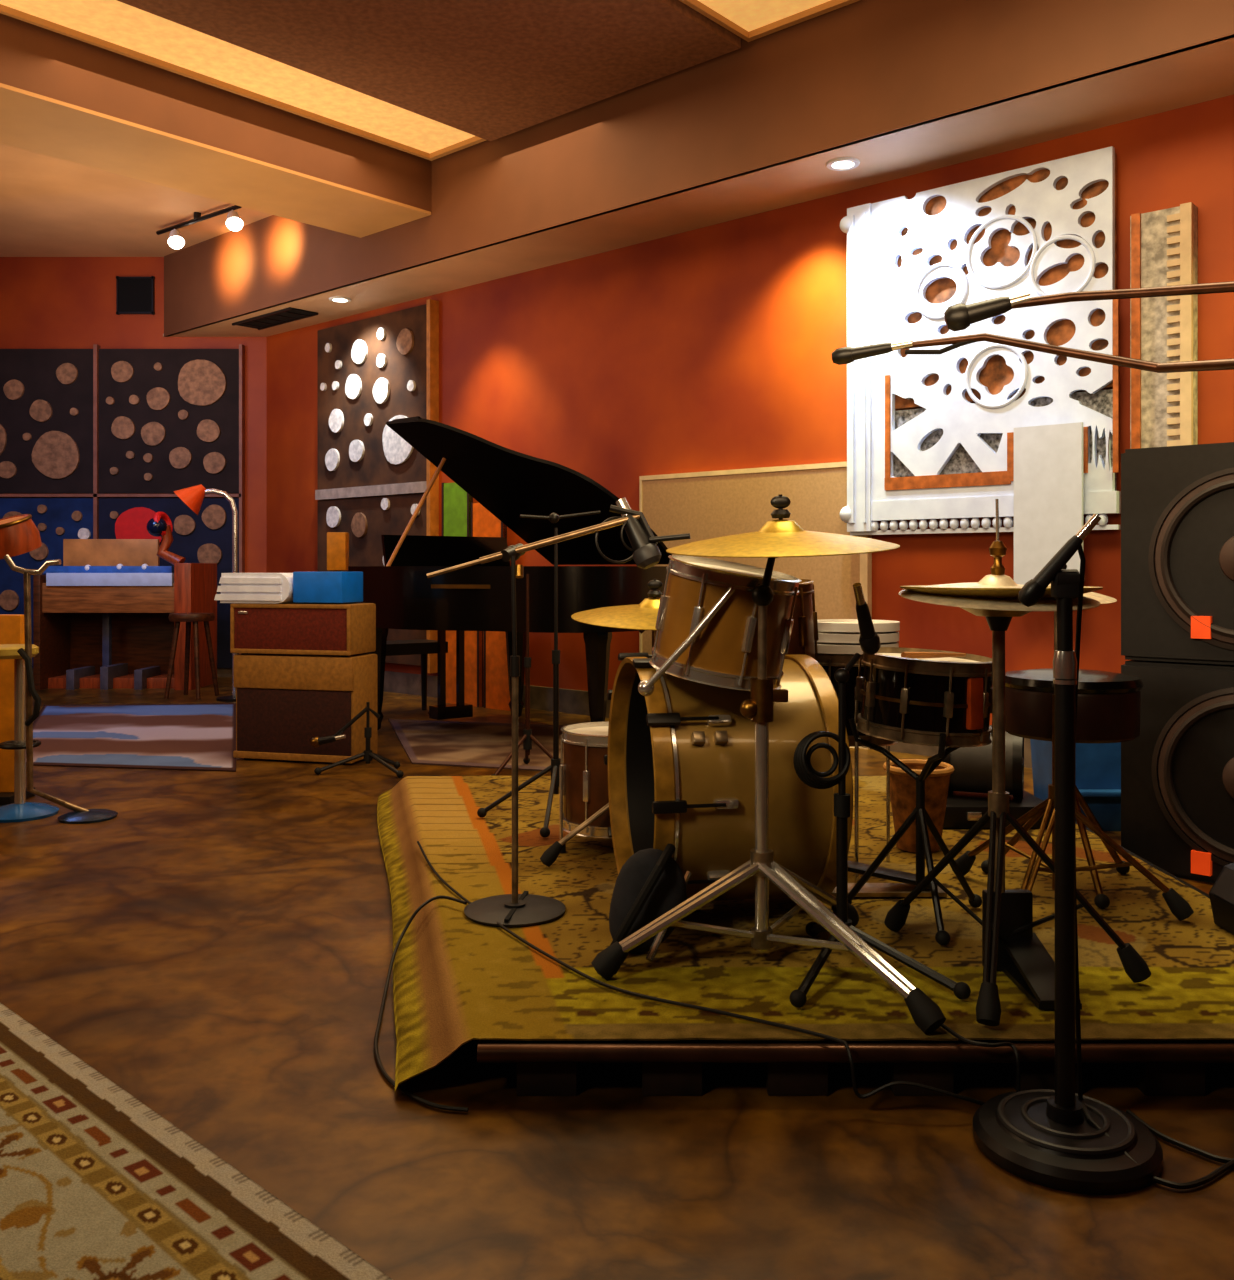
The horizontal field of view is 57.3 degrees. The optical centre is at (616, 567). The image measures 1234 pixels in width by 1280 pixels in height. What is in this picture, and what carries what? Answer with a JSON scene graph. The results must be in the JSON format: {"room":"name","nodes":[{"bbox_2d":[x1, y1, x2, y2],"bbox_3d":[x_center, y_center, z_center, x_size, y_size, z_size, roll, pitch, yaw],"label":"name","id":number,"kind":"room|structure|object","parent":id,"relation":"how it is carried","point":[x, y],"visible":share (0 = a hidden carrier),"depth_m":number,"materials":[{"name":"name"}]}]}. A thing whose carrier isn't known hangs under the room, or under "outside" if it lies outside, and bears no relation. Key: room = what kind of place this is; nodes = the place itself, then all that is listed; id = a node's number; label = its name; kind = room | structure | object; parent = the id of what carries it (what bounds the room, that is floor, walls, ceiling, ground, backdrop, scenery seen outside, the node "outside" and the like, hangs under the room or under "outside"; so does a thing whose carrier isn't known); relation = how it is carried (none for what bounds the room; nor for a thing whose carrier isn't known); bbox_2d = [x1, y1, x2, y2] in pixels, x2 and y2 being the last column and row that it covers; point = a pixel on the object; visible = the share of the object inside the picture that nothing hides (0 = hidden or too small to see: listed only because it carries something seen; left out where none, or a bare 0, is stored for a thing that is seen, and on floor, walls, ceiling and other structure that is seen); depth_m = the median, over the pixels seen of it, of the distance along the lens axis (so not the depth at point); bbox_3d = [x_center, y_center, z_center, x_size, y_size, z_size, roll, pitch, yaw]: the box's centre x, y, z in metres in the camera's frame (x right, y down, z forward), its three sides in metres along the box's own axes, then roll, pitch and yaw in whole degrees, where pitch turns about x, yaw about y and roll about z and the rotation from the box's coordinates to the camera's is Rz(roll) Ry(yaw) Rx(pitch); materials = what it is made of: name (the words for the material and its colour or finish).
{"room":"studio","nodes":[
{"label":"studio","id":0,"kind":"room"},
{"bbox_2d":[0,257,265,572],"bbox_3d":[-3.800,-0.975,10.980,11.000,4.050,0.160,0,0,0],"label":"wall","id":1,"kind":"structure","parent":0,"point":[46,302],"depth_m":10.90,"materials":[{"name":"orange paint"}]},
{"bbox_2d":[0,349,92,492],"bbox_3d":[-5.704,-1.411,10.858,1.364,1.383,0.072,0,0,0],"label":"panel","id":2,"kind":"object","parent":1,"relation":"attached to","point":[46,395],"visible":1,"depth_m":10.84,"materials":[{"name":"fabric"}]},
{"bbox_2d":[0,498,92,667],"bbox_3d":[-5.704,0.144,10.858,1.364,1.632,0.072,0,0,0],"label":"panel","id":3,"kind":"object","parent":1,"relation":"attached to","point":[56,520],"visible":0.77,"depth_m":10.84,"materials":[{"name":"blue fabric"}]},
{"bbox_2d":[0,344,244,653],"bbox_3d":[-5.007,-0.591,10.860,2.833,3.101,0.080,0,0,0],"label":"trim","id":4,"kind":"structure","parent":1,"relation":"attached to","point":[96,495],"depth_m":10.82,"materials":[{"name":"brown wood"}]},
{"bbox_2d":[116,276,154,314],"bbox_3d":[-4.636,-2.624,10.880,0.367,0.367,0.030,0,0,0],"label":"air vent","id":5,"kind":"object","parent":1,"relation":"in","point":[134,295],"visible":1,"depth_m":10.88,"materials":[{"name":"metal"}]},
{"bbox_2d":[99,349,238,492],"bbox_3d":[-4.297,-1.411,10.858,1.354,1.383,0.072,0,0,0],"label":"panel","id":6,"kind":"object","parent":1,"relation":"attached to","point":[169,418],"visible":1,"depth_m":10.84,"materials":[{"name":"fabric"}]},
{"bbox_2d":[99,498,238,667],"bbox_3d":[-4.297,0.144,10.858,1.354,1.632,0.072,0,0,0],"label":"panel","id":7,"kind":"object","parent":1,"relation":"attached to","point":[204,537],"visible":0.43,"depth_m":10.84,"materials":[{"name":"blue fabric"}]},
{"bbox_2d":[164,0,1233,336],"bbox_3d":[1.738,-2.615,5.486,16.284,0.770,0.034,0,0,42],"label":"ceiling beam","id":8,"kind":"structure","parent":1,"relation":"attached to","point":[862,69],"depth_m":6.44,"materials":[{"name":"brown paint"}]},
{"bbox_2d":[0,144,270,256],"bbox_3d":[0.500,-3.050,4.000,19.000,0.100,18.000,0,0,0],"label":"ceiling","id":9,"kind":"structure","parent":0,"point":[50,206],"depth_m":9.56,"materials":[{"name":"paint"}]},
{"bbox_2d":[156,205,242,248],"bbox_3d":[-3.549,-2.870,9.523,1.240,0.259,0.140,0,0,37],"label":"track light","id":10,"kind":"object","parent":9,"relation":"attached to","point":[234,222],"visible":0.99,"depth_m":9.52,"materials":[{"name":"white paint"}]},
{"bbox_2d":[0,13,431,212],"bbox_3d":[-3.819,-2.790,6.055,0.850,0.420,6.501,0,0,42],"label":"ceiling beam","id":11,"kind":"structure","parent":9,"relation":"attached to","point":[33,58],"depth_m":6.86,"materials":[{"name":"brown paint"}]},
{"bbox_2d":[0,83,430,237],"bbox_3d":[-3.822,-2.571,6.051,0.858,0.022,6.491,0,0,42],"label":"trim","id":12,"kind":"structure","parent":11,"relation":"attached to","point":[29,121],"depth_m":7.17,"materials":[{"name":"beige paint"}]},
{"bbox_2d":[0,0,485,160],"bbox_3d":[-2.417,-2.969,6.462,0.647,0.058,3.971,0,0,42],"label":"light","id":13,"kind":"object","parent":9,"relation":"attached to","point":[115,26],"visible":0.75,"depth_m":6.74,"materials":[{"name":"beige paint"}]},
{"bbox_2d":[117,0,740,140],"bbox_3d":[-1.459,-2.953,5.458,2.078,0.095,4.141,0,0,42],"label":"ceiling panel","id":14,"kind":"object","parent":9,"relation":"attached to","point":[490,70],"visible":0.95,"depth_m":6.27,"materials":[{"name":"brown fabric"}]},
{"bbox_2d":[679,0,859,41],"bbox_3d":[-0.314,-2.969,4.596,0.720,0.058,3.971,0,0,42],"label":"light","id":15,"kind":"object","parent":9,"relation":"attached to","point":[750,20],"visible":1,"depth_m":6.03,"materials":[{"name":"beige paint"}]},
{"bbox_2d":[698,0,830,31],"bbox_3d":[-0.328,-2.986,4.581,0.660,0.023,3.931,0,0,42],"label":"diffuser","id":16,"kind":"object","parent":15,"relation":"attached to","point":[743,15],"depth_m":6.03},
{"bbox_2d":[232,307,317,329],"bbox_3d":[-3.058,-2.220,10.078,0.950,0.019,0.280,0,0,42],"label":"air vent","id":17,"kind":"object","parent":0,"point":[286,315],"visible":1,"depth_m":10.04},
{"bbox_2d":[0,677,1233,1279],"bbox_3d":[0.500,1.100,4.000,19.000,0.100,18.000,0,0,0],"label":"floor","id":18,"kind":"structure","parent":0,"point":[218,948],"depth_m":2.19,"materials":[{"name":"concrete"}]},
{"bbox_2d":[0,614,34,804],"bbox_3d":[-2.830,0.630,5.100,0.300,0.840,0.220,0,0,0],"label":"speaker cabinet","id":19,"kind":"object","parent":18,"relation":"on","point":[11,625],"visible":0.48,"depth_m":5.07,"materials":[{"name":"wood"}]},
{"bbox_2d":[0,644,58,822],"bbox_3d":[-2.555,0.690,4.804,0.334,0.720,0.299,0,0,0],"label":"bar stool","id":20,"kind":"object","parent":18,"relation":"on","point":[21,810],"visible":0.9,"depth_m":4.78,"materials":[{"name":"blue metal"}]},
{"bbox_2d":[3,554,117,823],"bbox_3d":[-2.286,0.497,4.683,0.411,1.106,0.230,0,0,-45],"label":"microphone stand","id":21,"kind":"object","parent":18,"relation":"on","point":[79,815],"visible":1,"depth_m":4.61,"materials":[{"name":"metal"}]},
{"bbox_2d":[0,514,41,558],"bbox_3d":[-2.592,-0.134,4.830,0.232,0.201,0.242,0,0,0],"label":"drum","id":22,"kind":"object","parent":21,"relation":"on","point":[19,535],"visible":0.99,"depth_m":4.76,"materials":[{"name":"brown wood"}]},
{"bbox_2d":[33,539,216,689],"bbox_3d":[-4.447,0.411,10.030,1.573,1.344,0.640,0,0,0],"label":"pipe organ","id":23,"kind":"object","parent":18,"relation":"on","point":[101,620],"visible":0.93,"depth_m":9.96,"materials":[{"name":"brown wood"}]},
{"bbox_2d":[147,511,184,564],"bbox_3d":[-3.940,-0.244,9.875,0.317,0.500,0.213,0,0,-20],"label":"lamp","id":24,"kind":"object","parent":23,"relation":"on","point":[161,525],"visible":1,"depth_m":9.82,"materials":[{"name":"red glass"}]},
{"bbox_2d":[33,703,235,771],"bbox_3d":[-3.160,1.046,7.207,1.384,0.006,3.402,0,0,-19],"label":"patterned rug","id":25,"kind":"object","parent":18,"relation":"on","point":[199,736],"visible":0.97,"depth_m":7.04,"materials":[{"name":"fabric"}]},
{"bbox_2d":[164,613,218,698],"bbox_3d":[-3.460,0.711,9.200,0.366,0.682,0.366,0,0,0],"label":"wooden stool","id":26,"kind":"object","parent":18,"relation":"on","point":[177,618],"visible":1,"depth_m":9.11,"materials":[{"name":"brown wood"}]},
{"bbox_2d":[0,1003,392,1279],"bbox_3d":[-1.313,1.046,1.709,3.100,0.009,1.250,0,0,43],"label":"oriental rug","id":27,"kind":"object","parent":18,"relation":"on","point":[96,1184],"visible":1,"depth_m":1.86,"materials":[{"name":"carpet"}]},
{"bbox_2d":[174,484,237,572],"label":"floor lamp","id":28,"kind":"object","parent":18,"relation":"on","point":[192,498],"depth_m":8.98,"materials":[{"name":"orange metal"}]},
{"bbox_2d":[233,653,376,764],"bbox_3d":[-1.713,0.762,6.229,0.720,0.575,0.300,0,0,15],"label":"speaker cabinet","id":29,"kind":"object","parent":18,"relation":"on","point":[284,701],"visible":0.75,"depth_m":6.09,"materials":[{"name":"wood"}]},
{"bbox_2d":[237,688,350,755],"bbox_3d":[-1.745,0.830,6.101,0.685,0.340,0.024,0,0,15],"label":"grille","id":30,"kind":"object","parent":29,"relation":"attached to","point":[270,721],"depth_m":6.09,"materials":[{"name":"brown fabric"}]},
{"bbox_2d":[230,603,375,656],"bbox_3d":[-1.726,0.335,6.230,0.725,0.279,0.305,0,0,15],"label":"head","id":31,"kind":"object","parent":29,"relation":"on","point":[345,630],"visible":0.99,"depth_m":6.10},
{"bbox_2d":[214,573,293,603],"bbox_3d":[-1.948,0.110,6.279,0.460,0.165,0.297,0,0,15],"label":"folded cloth","id":32,"kind":"object","parent":31,"relation":"on","point":[275,588],"visible":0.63,"depth_m":6.14,"materials":[{"name":"fabric"}]},
{"bbox_2d":[234,608,346,650],"bbox_3d":[-1.760,0.329,6.104,0.686,0.225,0.026,0,0,15],"label":"grille","id":33,"kind":"object","parent":31,"relation":"attached to","point":[255,629],"depth_m":6.09,"materials":[{"name":"fabric"}]},
{"bbox_2d":[293,572,362,603],"bbox_3d":[-1.578,0.106,6.182,0.295,0.173,0.240,0,0,15],"label":"box","id":34,"kind":"object","parent":31,"relation":"on","point":[308,587],"visible":1,"depth_m":6.08,"materials":[{"name":"blue plastic"}]},
{"bbox_2d":[327,532,348,571],"bbox_3d":[-2.197,0.385,8.900,0.278,1.330,0.278,0,0,0],"label":"box","id":35,"kind":"object","parent":18,"relation":"on","point":[337,542],"visible":0.43,"depth_m":8.84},
{"bbox_2d":[314,702,403,777],"bbox_3d":[-1.301,0.869,5.783,0.468,0.358,0.302,0,0,0],"label":"microphone stand","id":36,"kind":"object","parent":18,"relation":"on","point":[368,754],"visible":1,"depth_m":5.80,"materials":[{"name":"black metal"}]},
{"bbox_2d":[386,639,447,709],"bbox_3d":[-1.598,0.790,8.054,0.700,0.520,0.340,0,0,-37],"label":"piano bench","id":37,"kind":"object","parent":18,"relation":"on","point":[424,647],"visible":0.29,"depth_m":8.04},
{"bbox_2d":[374,895,468,1111],"bbox_3d":[-0.452,0.976,2.638,0.206,0.147,0.971,0,0,-8],"label":"cable","id":38,"kind":"object","parent":18,"relation":"on","point":[391,1081],"visible":0.99,"depth_m":2.53,"materials":[{"name":"black rubber"}]},
{"bbox_2d":[442,483,472,536],"bbox_3d":[-1.254,0.188,8.862,0.324,1.725,0.044,0,0,42],"label":"leaning board","id":39,"kind":"object","parent":18,"relation":"on","point":[456,502],"visible":0.17,"depth_m":8.85,"materials":[{"name":"green"}]},
{"bbox_2d":[446,630,482,706],"bbox_3d":[-1.187,0.688,8.682,0.421,0.725,0.044,0,0,42],"label":"leaning board","id":40,"kind":"object","parent":18,"relation":"on","point":[473,640],"visible":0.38,"depth_m":8.61,"materials":[{"name":"orange paint"}]},
{"bbox_2d":[388,719,565,770],"bbox_3d":[-0.860,1.045,6.783,1.508,0.006,2.046,0,0,0],"label":"rug","id":41,"kind":"object","parent":18,"relation":"on","point":[447,743],"visible":0.72,"depth_m":6.71,"materials":[{"name":"fabric"}]},
{"bbox_2d":[348,416,671,729],"bbox_3d":[-0.723,0.058,7.028,1.389,1.963,1.992,0,0,-37],"label":"grand piano","id":42,"kind":"object","parent":41,"relation":"on","point":[508,483],"visible":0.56,"depth_m":6.67,"materials":[{"name":"black wood"}]},
{"bbox_2d":[471,502,506,704],"bbox_3d":[-0.979,0.273,8.618,0.363,1.555,0.044,0,0,42],"label":"leaning board","id":43,"kind":"object","parent":18,"relation":"on","point":[484,523],"visible":0.17,"depth_m":8.63,"materials":[{"name":"orange paint"}]},
{"bbox_2d":[484,631,510,710],"bbox_3d":[-0.869,0.698,8.400,0.317,0.705,0.044,0,0,42],"label":"leaning board","id":44,"kind":"object","parent":18,"relation":"on","point":[496,682],"visible":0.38,"depth_m":8.40,"materials":[{"name":"orange paint"}]},
{"bbox_2d":[491,574,552,775],"bbox_3d":[-0.506,0.534,5.764,0.417,1.009,0.448,0,0,-23],"label":"microphone stand","id":45,"kind":"object","parent":18,"relation":"on","point":[527,738],"visible":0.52,"depth_m":5.74,"materials":[{"name":"brown metal"}]},
{"bbox_2d":[639,461,871,748],"bbox_3d":[0.818,0.212,7.132,1.734,1.675,0.050,0,0,42],"label":"acoustic gobo","id":46,"kind":"object","parent":18,"relation":"on","point":[705,505],"visible":0.3,"depth_m":7.01,"materials":[{"name":"beige fabric"}]},
{"bbox_2d":[475,822,1233,1095],"bbox_3d":[0.379,0.994,3.655,2.643,0.112,2.891,0,0,0],"label":"drum riser","id":47,"kind":"object","parent":18,"relation":"on","point":[554,1067],"visible":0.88,"depth_m":2.25,"materials":[{"name":"black paint"}]},
{"bbox_2d":[377,776,1233,1091],"bbox_3d":[0.299,0.985,3.647,2.742,0.113,2.825,0,0,0],"label":"rug","id":48,"kind":"object","parent":47,"relation":"on","point":[458,980],"visible":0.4,"depth_m":2.75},
{"bbox_2d":[427,515,639,926],"bbox_3d":[-0.223,0.387,3.095,0.531,1.082,0.274,0,0,-35],"label":"microphone stand","id":49,"kind":"object","parent":48,"relation":"on","point":[514,909],"visible":1,"depth_m":3.05,"materials":[{"name":"grey metal"}]},
{"bbox_2d":[595,498,689,568],"bbox_3d":[0.074,-0.097,3.129,0.261,0.200,0.078,0,0,14],"label":"microphone","id":50,"kind":"object","parent":49,"relation":"attached to","point":[646,552],"visible":1,"depth_m":3.12,"materials":[{"name":"grey metal"}]},
{"bbox_2d":[477,510,600,837],"bbox_3d":[-0.208,0.354,4.132,0.488,1.145,0.431,0,0,-29],"label":"microphone stand","id":51,"kind":"object","parent":48,"relation":"on","point":[553,517],"visible":0.77,"depth_m":4.19,"materials":[{"name":"black metal"}]},
{"bbox_2d":[559,721,610,852],"bbox_3d":[-0.015,0.732,3.793,0.365,0.392,0.384,0,0,0],"label":"floor tom","id":52,"kind":"object","parent":48,"relation":"on","point":[583,773],"depth_m":3.65,"materials":[{"name":"brown wood"}]},
{"bbox_2d":[540,579,661,866],"bbox_3d":[0.149,0.481,3.660,0.528,0.892,0.683,0,0,29],"label":"cymbal stand","id":53,"kind":"object","parent":48,"relation":"on","point":[641,617],"visible":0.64,"depth_m":3.51,"materials":[{"name":"metal"}]},
{"bbox_2d":[609,844,686,953],"bbox_3d":[0.073,0.795,2.702,0.189,0.266,0.157,0,0,0],"label":"bag","id":54,"kind":"object","parent":48,"relation":"on","point":[650,883],"visible":0.8,"depth_m":2.69,"materials":[{"name":"grey fabric"}]},
{"bbox_2d":[417,841,984,1104],"bbox_3d":[-0.115,0.973,2.871,0.348,0.110,2.145,0,0,-40],"label":"cable","id":55,"kind":"object","parent":48,"relation":"on","point":[895,1083],"visible":0.98,"depth_m":2.31,"materials":[{"name":"black rubber"}]},
{"bbox_2d":[604,586,852,961],"bbox_3d":[0.257,0.482,3.116,0.551,0.880,0.886,0,0,-10],"label":"bass drum","id":56,"kind":"object","parent":48,"relation":"on","point":[680,759],"visible":0.59,"depth_m":2.83,"materials":[{"name":"gold metal"}]},
{"bbox_2d":[649,555,801,690],"bbox_3d":[0.274,0.135,2.868,0.383,0.336,0.367,0,0,0],"label":"tom drum","id":57,"kind":"object","parent":56,"relation":"attached to","point":[724,654],"visible":0.87,"depth_m":2.73,"materials":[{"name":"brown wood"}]},
{"bbox_2d":[785,579,817,661],"bbox_3d":[0.459,0.182,3.354,0.283,0.296,0.273,0,0,0],"label":"tom drum","id":58,"kind":"object","parent":56,"relation":"attached to","point":[804,635],"visible":0.18,"depth_m":3.25,"materials":[{"name":"wood"}]},
{"bbox_2d":[591,494,945,1033],"bbox_3d":[0.304,0.380,2.601,0.726,1.110,0.737,0,0,0],"label":"cymbal stand","id":59,"kind":"object","parent":48,"relation":"on","point":[781,537],"visible":1,"depth_m":2.61,"materials":[{"name":"silver metal"}]},
{"bbox_2d":[818,653,897,882],"bbox_3d":[0.710,0.592,3.492,0.318,0.672,0.335,0,0,0],"label":"floor tom","id":60,"kind":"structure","parent":48,"relation":"on","point":[830,663],"depth_m":3.35,"materials":[{"name":"metal"}]},
{"bbox_2d":[789,653,970,1007],"bbox_3d":[0.561,0.563,2.612,0.395,0.727,0.494,0,0,0],"label":"microphone stand","id":61,"kind":"object","parent":48,"relation":"on","point":[962,991],"visible":0.94,"depth_m":2.61,"materials":[{"name":"black metal"}]},
{"bbox_2d":[793,731,850,788],"bbox_3d":[0.478,0.447,2.620,0.136,0.136,0.039,0,0,-6],"label":"coiled cable","id":62,"kind":"object","parent":61,"relation":"hanging from","point":[807,774],"visible":1,"depth_m":2.62,"materials":[{"name":"black rubber"}]},
{"bbox_2d":[853,583,880,654],"bbox_3d":[0.586,0.120,2.660,0.048,0.172,0.117,0,0,28],"label":"microphone","id":63,"kind":"object","parent":61,"relation":"attached to","point":[869,640],"visible":1,"depth_m":2.65,"materials":[{"name":"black metal"}]},
{"bbox_2d":[831,860,946,896],"bbox_3d":[0.760,0.738,3.203,0.340,0.376,0.165,0,0,0],"label":"drum pedal","id":64,"kind":"object","parent":48,"relation":"on","point":[908,880],"visible":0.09,"depth_m":3.20,"materials":[{"name":"metal"}]},
{"bbox_2d":[848,718,981,944],"bbox_3d":[0.800,0.667,2.929,0.391,0.518,0.344,0,0,0],"label":"stand","id":65,"kind":"object","parent":48,"relation":"on","point":[923,849],"visible":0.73,"depth_m":2.98,"materials":[{"name":"black metal"}]},
{"bbox_2d":[855,647,991,746],"bbox_3d":[0.810,0.333,2.967,0.357,0.234,0.362,0,0,0],"label":"snare drum","id":66,"kind":"object","parent":65,"relation":"on","point":[904,700],"visible":0.94,"depth_m":2.82,"materials":[{"name":"metal"}]},
{"bbox_2d":[883,759,953,852],"bbox_3d":[1.000,0.789,3.750,0.229,0.277,0.229,0,0,0],"label":"basket","id":67,"kind":"object","parent":48,"relation":"on","point":[902,785],"visible":0.69,"depth_m":3.68,"materials":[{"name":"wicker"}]},
{"bbox_2d":[943,790,1051,827],"bbox_3d":[1.330,0.888,4.195,0.460,0.080,0.370,0,0,0],"label":"equipment case","id":68,"kind":"object","parent":48,"relation":"on","point":[963,809],"visible":0.41,"depth_m":4.02,"materials":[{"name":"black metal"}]},
{"bbox_2d":[942,725,1023,797],"bbox_3d":[1.370,0.713,4.223,0.282,0.268,0.268,0,0,21],"label":"drum","id":69,"kind":"object","parent":68,"relation":"on","point":[972,766],"visible":0.61,"depth_m":4.12,"materials":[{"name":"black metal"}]},
{"bbox_2d":[884,499,1150,1025],"bbox_3d":[0.924,0.384,2.575,0.527,1.088,0.654,0,0,0],"label":"stand","id":70,"kind":"object","parent":48,"relation":"on","point":[1010,945],"visible":0.92,"depth_m":2.58,"materials":[{"name":"metal"}]},
{"bbox_2d":[981,669,1142,908],"bbox_3d":[1.333,0.617,3.291,0.447,0.627,0.451,0,0,0],"label":"stool","id":71,"kind":"object","parent":48,"relation":"on","point":[1108,703],"visible":0.74,"depth_m":3.18,"materials":[{"name":"brown leather"}]},
{"bbox_2d":[1005,669,1142,693],"bbox_3d":[1.330,0.326,3.320,0.393,0.045,0.393,0,0,0],"label":"cushion","id":72,"kind":"object","parent":71,"relation":"on","point":[1032,681],"depth_m":3.20,"materials":[{"name":"leather"}]},
{"bbox_2d":[952,565,1193,920],"bbox_3d":[1.254,0.452,3.140,0.513,0.948,0.564,0,0,0],"label":"cymbal stand","id":73,"kind":"object","parent":48,"relation":"on","point":[1180,908],"visible":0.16,"depth_m":3.06,"materials":[{"name":"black metal"}]},
{"bbox_2d":[1012,281,1233,308],"bbox_3d":[1.357,0.116,2.622,0.240,1.623,0.872,0,0,-40],"label":"microphone stand","id":74,"kind":"object","parent":48,"relation":"on","point":[1218,287],"visible":1,"depth_m":2.80,"materials":[{"name":"metal"}]},
{"bbox_2d":[944,292,1030,331],"bbox_3d":[0.947,-0.655,2.890,0.213,0.090,0.068,0,0,18],"label":"microphone","id":75,"kind":"object","parent":74,"relation":"attached to","point":[959,316],"visible":1,"depth_m":2.88,"materials":[{"name":"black metal"}]},
{"bbox_2d":[1209,862,1233,934],"bbox_3d":[1.612,0.836,2.775,0.146,0.185,0.350,0,0,0],"label":"floor monitor","id":76,"kind":"object","parent":48,"relation":"on","point":[1221,894],"visible":1,"depth_m":2.90,"materials":[{"name":"grey plastic"}]},
{"bbox_2d":[1211,868,1233,903],"bbox_3d":[1.561,0.809,2.775,0.044,0.067,0.310,0,0,0],"label":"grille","id":77,"kind":"object","parent":76,"relation":"attached to","point":[1222,891],"depth_m":2.90,"materials":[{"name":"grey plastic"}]},
{"bbox_2d":[973,569,1162,1194],"bbox_3d":[0.812,0.526,2.049,0.320,1.048,0.320,0,0,0],"label":"microphone stand","id":78,"kind":"object","parent":18,"relation":"on","point":[1044,1137],"visible":0.98,"depth_m":2.03,"materials":[{"name":"metal"}]},
{"bbox_2d":[1018,514,1100,606],"bbox_3d":[0.797,-0.013,2.038,0.141,0.168,0.037,0,0,22],"label":"microphone","id":79,"kind":"object","parent":78,"relation":"attached to","point":[1033,590],"visible":1,"depth_m":2.03,"materials":[{"name":"grey plastic"}]},
{"bbox_2d":[1075,544,1140,1165],"bbox_3d":[0.855,0.491,2.011,0.052,1.067,0.192,0,0,-8],"label":"microphone cable","id":80,"kind":"object","parent":79,"relation":"hanging from","point":[1091,1121],"visible":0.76,"depth_m":2.08,"materials":[{"name":"black rubber"}]},
{"bbox_2d":[903,333,1233,372],"bbox_3d":[1.114,0.244,2.316,0.347,1.611,1.237,0,0,-28],"label":"microphone stand","id":81,"kind":"object","parent":18,"relation":"on","point":[1218,364],"visible":1,"depth_m":2.59,"materials":[{"name":"metal"}]},
{"bbox_2d":[832,340,912,364],"bbox_3d":[0.631,-0.533,2.798,0.199,0.048,0.042,0,0,26],"label":"microphone","id":82,"kind":"object","parent":81,"relation":"attached to","point":[844,355],"visible":1,"depth_m":2.80,"materials":[{"name":"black metal"}]},
{"bbox_2d":[1030,739,1120,830],"bbox_3d":[1.890,0.828,4.604,0.360,0.445,0.328,0,0,0],"label":"plastic bin","id":83,"kind":"object","parent":18,"relation":"on","point":[1098,765],"visible":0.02,"depth_m":4.50,"materials":[{"name":"plastic"}]},
{"bbox_2d":[1121,660,1233,882],"bbox_3d":[2.236,0.688,3.916,0.798,0.724,0.654,0,0,42],"label":"loudspeaker","id":84,"kind":"object","parent":18,"relation":"on","point":[1177,776],"visible":0.96,"depth_m":3.81,"materials":[{"name":"plastic"}]},
{"bbox_2d":[1121,442,1233,664],"bbox_3d":[2.236,-0.048,3.916,0.798,0.735,0.654,0,0,42],"label":"loudspeaker","id":85,"kind":"object","parent":84,"relation":"on","point":[1177,502],"visible":1,"depth_m":3.82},
{"bbox_2d":[266,94,1233,724],"bbox_3d":[2.385,-0.975,5.889,16.253,4.050,0.160,0,0,42],"label":"wall","id":86,"kind":"structure","parent":0,"point":[709,348],"depth_m":7.30,"materials":[{"name":"orange paint"}]},
{"bbox_2d":[315,481,426,499],"bbox_3d":[-2.100,-0.660,9.709,1.610,0.090,0.080,0,0,42],"label":"trim","id":87,"kind":"structure","parent":86,"relation":"attached to","point":[411,487],"depth_m":9.65,"materials":[{"name":"paint"}]},
{"bbox_2d":[318,493,426,665],"bbox_3d":[-2.108,0.095,9.715,1.590,1.410,0.072,0,0,42],"label":"panel","id":88,"kind":"object","parent":86,"relation":"attached to","point":[365,519],"visible":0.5,"depth_m":9.69,"materials":[{"name":"brown fabric"}]},
{"bbox_2d":[318,304,426,489],"bbox_3d":[-2.108,-1.430,9.715,1.590,1.440,0.072,0,0,42],"label":"panel","id":89,"kind":"object","parent":86,"relation":"attached to","point":[372,372],"visible":0.98,"depth_m":9.69,"materials":[{"name":"wood"}]},
{"bbox_2d":[427,299,438,672],"bbox_3d":[-1.495,-0.660,9.166,0.045,3.020,0.090,0,0,42],"label":"trim","id":90,"kind":"structure","parent":86,"relation":"attached to","point":[432,305],"depth_m":9.14,"materials":[{"name":"wood"}]},
{"bbox_2d":[163,35,1233,336],"bbox_3d":[1.939,-2.245,5.734,16.314,0.030,0.663,0,0,42],"label":"soffit","id":91,"kind":"structure","parent":86,"relation":"attached to","point":[1203,73],"depth_m":6.42,"materials":[{"name":"beige paint"}]},
{"bbox_2d":[384,671,1031,767],"bbox_3d":[2.340,0.965,5.801,15.203,0.170,0.030,0,0,42],"label":"baseboard","id":92,"kind":"structure","parent":86,"relation":"attached to","point":[571,701],"depth_m":8.29,"materials":[{"name":"brown wood"}]},
{"bbox_2d":[840,146,1120,534],"bbox_3d":[1.887,-1.135,6.070,1.553,1.890,0.110,0,0,42],"label":"decorative wall panel","id":93,"kind":"object","parent":86,"relation":"attached to","point":[1051,230],"visible":0.85,"depth_m":6.04,"materials":[{"name":"white paint"}]},
{"bbox_2d":[1014,422,1084,584],"bbox_3d":[2.235,-0.277,5.780,0.343,0.890,0.189,0,0,42],"label":"board","id":94,"kind":"object","parent":86,"relation":"attached to","point":[1048,459],"visible":0.71,"depth_m":5.72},
{"bbox_2d":[1130,202,1197,448],"bbox_3d":[2.644,-0.990,5.475,0.284,1.480,0.105,0,0,42],"label":"acoustic panel","id":95,"kind":"object","parent":86,"relation":"attached to","point":[1163,243],"visible":0.7,"depth_m":5.45,"materials":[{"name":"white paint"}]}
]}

